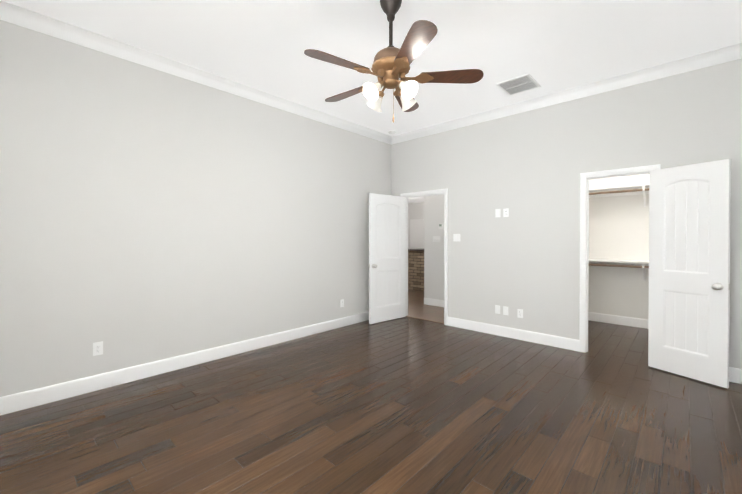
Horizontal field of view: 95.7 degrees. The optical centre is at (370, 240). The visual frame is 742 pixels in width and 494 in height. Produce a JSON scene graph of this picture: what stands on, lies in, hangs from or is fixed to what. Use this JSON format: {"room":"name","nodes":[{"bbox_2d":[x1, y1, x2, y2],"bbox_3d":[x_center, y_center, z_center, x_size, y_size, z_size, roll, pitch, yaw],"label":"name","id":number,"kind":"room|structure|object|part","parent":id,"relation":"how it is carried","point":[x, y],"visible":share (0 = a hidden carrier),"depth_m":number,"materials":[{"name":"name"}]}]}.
{"room":"empty bedroom","nodes":[
{"label":"empty bedroom","id":0,"kind":"room"},
{"bbox_2d":[0,20,390,396],"bbox_3d":[-1.512,-0.244,3.999,0.120,3.100,5.590,0,1,43],"label":"wall","id":1,"kind":"structure","parent":0,"point":[148,214],"depth_m":3.27,"materials":[{"name":"white paint"}]},
{"bbox_2d":[93,341,102,355],"bbox_3d":[-2.403,0.951,2.958,0.008,0.115,0.070,0,1,43],"label":"electrical outlet","id":2,"kind":"object","parent":1,"relation":"attached to","point":[97,348],"visible":1,"depth_m":2.96,"materials":[{"name":"white plastic"}]},
{"bbox_2d":[0,312,368,415],"bbox_3d":[-1.463,1.239,3.964,0.014,0.135,5.350,0,1,43],"label":"baseboard","id":3,"kind":"structure","parent":1,"relation":"attached to","point":[11,403],"depth_m":3.25,"materials":[{"name":"white paint"}]},
{"bbox_2d":[0,0,391,143],"bbox_3d":[-1.444,-1.734,3.925,0.066,0.119,5.350,0,1,43],"label":"crown molding","id":4,"kind":"structure","parent":1,"relation":"attached to","point":[29,19],"depth_m":3.26,"materials":[{"name":"white paint"}]},
{"bbox_2d":[340,299,343,306],"bbox_3d":[-0.432,0.945,5.072,0.008,0.115,0.070,0,1,43],"label":"electrical outlet","id":5,"kind":"object","parent":1,"relation":"attached to","point":[342,303],"visible":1,"depth_m":5.07,"materials":[{"name":"white plastic"}]},
{"bbox_2d":[0,316,741,493],"bbox_3d":[0.707,1.354,2.967,4.790,0.080,7.791,0,1,43],"label":"floor","id":6,"kind":"structure","parent":0,"point":[456,465],"depth_m":2.41,"materials":[{"name":"brown wood"}]},
{"bbox_2d":[3,0,741,135],"bbox_3d":[0.827,-1.837,3.073,4.790,0.100,7.440,0,1,43],"label":"ceiling","id":7,"kind":"structure","parent":0,"point":[551,46],"depth_m":2.98,"materials":[{"name":"white paint"}]},
{"bbox_2d":[304,0,483,122],"bbox_3d":[0.104,-1.317,2.475,1.239,0.932,1.269,0,1,43],"label":"fan","id":8,"kind":"object","parent":7,"relation":"hanging from","point":[390,65],"visible":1,"depth_m":2.37,"materials":[{"name":"brown wood"}]},
{"bbox_3d":[0.145,-1.331,2.454,0.254,0.108,0.254,0,1,43],"label":"motor","id":9,"kind":"part","parent":8,"relation":"part of","materials":[{"name":"brown metal"}]},
{"bbox_3d":[0.145,-1.580,2.453,0.162,0.405,0.162,0,1,43],"label":"canopy rod","id":10,"kind":"part","parent":8,"relation":"part of","materials":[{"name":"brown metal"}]},
{"bbox_3d":[0.162,-0.989,2.425,0.014,0.277,0.014,0,1,43],"label":"pull chain","id":11,"kind":"part","parent":8,"relation":"part of","materials":[{"name":"gold metal"}]},
{"bbox_2d":[496,73,540,95],"bbox_3d":[1.701,-1.788,3.872,0.360,0.009,0.420,0,1,43],"label":"ceiling vent","id":12,"kind":"object","parent":7,"relation":"in","point":[520,84],"visible":0.98,"depth_m":3.86,"materials":[{"name":"white metal"}]},
{"bbox_2d":[408,202,423,248],"bbox_3d":[3.143,-0.126,12.149,8.580,2.750,0.120,0,1,43],"label":"wall","id":13,"kind":"structure","parent":0,"point":[415,210],"depth_m":13.38,"materials":[{"name":"white paint"}]},
{"bbox_2d":[410,219,423,248],"bbox_3d":[1.880,0.196,13.231,0.820,2.090,0.018,0,1,43],"label":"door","id":14,"kind":"structure","parent":13,"relation":"in","point":[416,233],"depth_m":13.28,"materials":[{"name":"white paint"}]},
{"bbox_2d":[408,197,423,202],"bbox_3d":[1.002,-1.510,9.842,8.580,0.050,6.400,0,1,43],"label":"ceiling","id":15,"kind":"structure","parent":0,"point":[415,199],"depth_m":12.41,"materials":[{"name":"white paint"}]},
{"bbox_2d":[407,289,443,322],"bbox_3d":[1.007,1.305,9.867,8.580,0.080,6.545,0,1,43],"label":"floor","id":16,"kind":"structure","parent":0,"point":[418,307],"depth_m":6.30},
{"bbox_2d":[408,248,423,290],"bbox_3d":[1.533,0.744,8.652,1.200,1.060,0.700,0,1,43],"label":"kitchen island","id":17,"kind":"object","parent":16,"relation":"on","point":[416,269],"visible":0.17,"depth_m":8.59,"materials":[{"name":"brown brick"}]},
{"bbox_2d":[408,248,423,250],"bbox_3d":[1.533,0.234,8.649,1.200,0.040,0.700,0,1,43],"label":"island countertop","id":18,"kind":"structure","parent":17,"relation":"on","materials":[{"name":"grey stone"}]},
{"bbox_2d":[424,194,443,299],"bbox_3d":[1.912,-0.084,6.120,2.160,2.750,0.120,0,1,43],"label":"wall","id":19,"kind":"structure","parent":0,"point":[433,253],"depth_m":6.66,"materials":[{"name":"white paint"}]},
{"bbox_2d":[424,297,443,306],"bbox_3d":[1.866,1.224,6.080,2.160,0.135,0.014,0,1,43],"label":"baseboard","id":20,"kind":"structure","parent":19,"relation":"attached to","point":[428,301],"depth_m":6.64,"materials":[{"name":"white paint"}]},
{"bbox_2d":[433,236,439,241],"bbox_3d":[1.286,-0.032,6.614,0.162,0.115,0.012,0,1,43],"label":"light switch","id":21,"kind":"object","parent":19,"relation":"attached to","point":[436,238],"visible":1,"depth_m":6.61,"materials":[{"name":"white plastic"}]},
{"bbox_2d":[391,58,741,368],"bbox_3d":[2.061,-0.247,4.408,4.550,3.100,0.120,0,1,43],"label":"wall","id":22,"kind":"structure","parent":0,"point":[526,168],"depth_m":4.18,"materials":[{"name":"white paint"}]},
{"bbox_2d":[369,193,405,323],"bbox_3d":[0.275,0.275,5.431,0.776,2.019,0.035,0,1,-40],"label":"door leaf","id":23,"kind":"structure","parent":22,"relation":"in","point":[387,256],"depth_m":5.40,"materials":[{"name":"white paint"}]},
{"bbox_2d":[400,188,447,324],"bbox_3d":[0.887,0.247,5.506,0.904,2.097,0.156,0,1,43],"label":"door frame","id":24,"kind":"structure","parent":22,"relation":"attached to","point":[445,191],"depth_m":5.18,"materials":[{"name":"white paint"}]},
{"bbox_2d":[407,316,443,323],"bbox_3d":[0.883,1.293,5.509,0.780,0.006,0.040,0,1,43],"label":"sill","id":25,"kind":"structure","parent":22,"relation":"attached to","point":[426,319],"depth_m":5.47,"materials":[{"name":"brown"}]},
{"bbox_2d":[453,234,459,240],"bbox_3d":[1.286,-0.046,5.042,0.116,0.115,0.012,0,1,43],"label":"light switch","id":26,"kind":"object","parent":22,"relation":"attached to","point":[456,237],"visible":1,"depth_m":5.04,"materials":[{"name":"white plastic"}]},
{"bbox_2d":[495,305,499,313],"bbox_3d":[1.744,0.947,4.626,0.070,0.115,0.005,0,1,43],"label":"electrical outlet","id":27,"kind":"object","parent":22,"relation":"attached to","point":[497,309],"visible":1,"depth_m":4.62,"materials":[{"name":"white plastic"}]},
{"bbox_2d":[495,209,500,216],"bbox_3d":[1.744,-0.378,4.617,0.070,0.115,0.005,0,1,43],"label":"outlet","id":28,"kind":"object","parent":22,"relation":"attached to","point":[497,212],"visible":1,"depth_m":4.62,"materials":[{"name":"white plastic"}]},
{"bbox_2d":[503,306,507,314],"bbox_3d":[1.820,0.950,4.547,0.070,0.115,0.018,0,1,43],"label":"outlet","id":29,"kind":"object","parent":22,"relation":"attached to","point":[505,310],"visible":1,"depth_m":4.55,"materials":[{"name":"white plastic"}]},
{"bbox_2d":[503,208,508,216],"bbox_3d":[1.823,-0.378,4.541,0.070,0.115,0.008,0,1,43],"label":"outlet","id":30,"kind":"object","parent":22,"relation":"attached to","point":[506,212],"visible":1,"depth_m":4.54,"materials":[{"name":"white plastic"}]},
{"bbox_2d":[447,317,578,351],"bbox_3d":[1.814,1.235,4.557,1.756,0.135,0.014,0,1,43],"label":"baseboard","id":31,"kind":"structure","parent":22,"relation":"attached to","point":[535,337],"depth_m":4.44,"materials":[{"name":"white paint"}]},
{"bbox_2d":[517,309,522,317],"bbox_3d":[1.962,0.958,4.421,0.070,0.115,0.008,0,1,43],"label":"electrical outlet","id":32,"kind":"object","parent":22,"relation":"attached to","point":[519,313],"visible":1,"depth_m":4.42,"materials":[{"name":"white plastic"}]},
{"bbox_2d":[392,43,741,143],"bbox_3d":[2.001,-1.736,4.326,4.380,0.119,0.066,0,1,43],"label":"crown molding","id":33,"kind":"structure","parent":22,"relation":"attached to","point":[733,52],"depth_m":3.83,"materials":[{"name":"white paint"}]},
{"bbox_2d":[579,164,659,352],"bbox_3d":[2.763,0.281,3.757,0.630,2.055,0.120,0,1,43],"label":"door frame","id":34,"kind":"structure","parent":22,"relation":"attached to","point":[587,249],"depth_m":3.94,"materials":[{"name":"white paint"}]},
{"bbox_2d":[648,159,730,388],"bbox_3d":[3.019,0.290,3.219,0.035,2.019,0.586,0,0,-27],"label":"closet door leaf","id":35,"kind":"structure","parent":22,"relation":"in","point":[689,266],"depth_m":3.18,"materials":[{"name":"white paint"}]},
{"bbox_2d":[711,283,729,289],"bbox_3d":[3.131,0.408,3.000,0.184,0.066,0.096,0,0,-27],"label":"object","id":36,"kind":"structure","parent":35,"relation":"attached to","point":[717,286],"depth_m":2.98,"materials":[{"name":"silver metal"}]},
{"bbox_2d":[729,367,741,383],"bbox_3d":[3.314,1.245,3.159,0.918,0.135,0.014,0,1,43],"label":"baseboard","id":37,"kind":"structure","parent":22,"relation":"attached to","point":[735,374],"depth_m":3.10,"materials":[{"name":"white paint"}]},
{"bbox_2d":[588,174,648,319],"bbox_3d":[4.083,-0.251,5.052,2.470,3.100,0.120,0,1,43],"label":"wall","id":38,"kind":"structure","parent":0,"point":[618,227],"depth_m":5.20,"materials":[{"name":"white paint"}]},
{"bbox_2d":[588,312,648,328],"bbox_3d":[4.081,1.232,4.973,2.350,0.135,0.014,0,1,43],"label":"baseboard","id":39,"kind":"structure","parent":38,"relation":"attached to","point":[606,318],"depth_m":5.19,"materials":[{"name":"white paint"}]},
{"bbox_2d":[589,184,648,280],"bbox_3d":[3.982,-0.100,4.860,2.346,1.400,0.300,0,1,43],"label":"closet shelving","id":40,"kind":"object","parent":38,"relation":"attached to","point":[643,189],"visible":0.33,"depth_m":5.05,"materials":[{"name":"white paint"}]}
]}

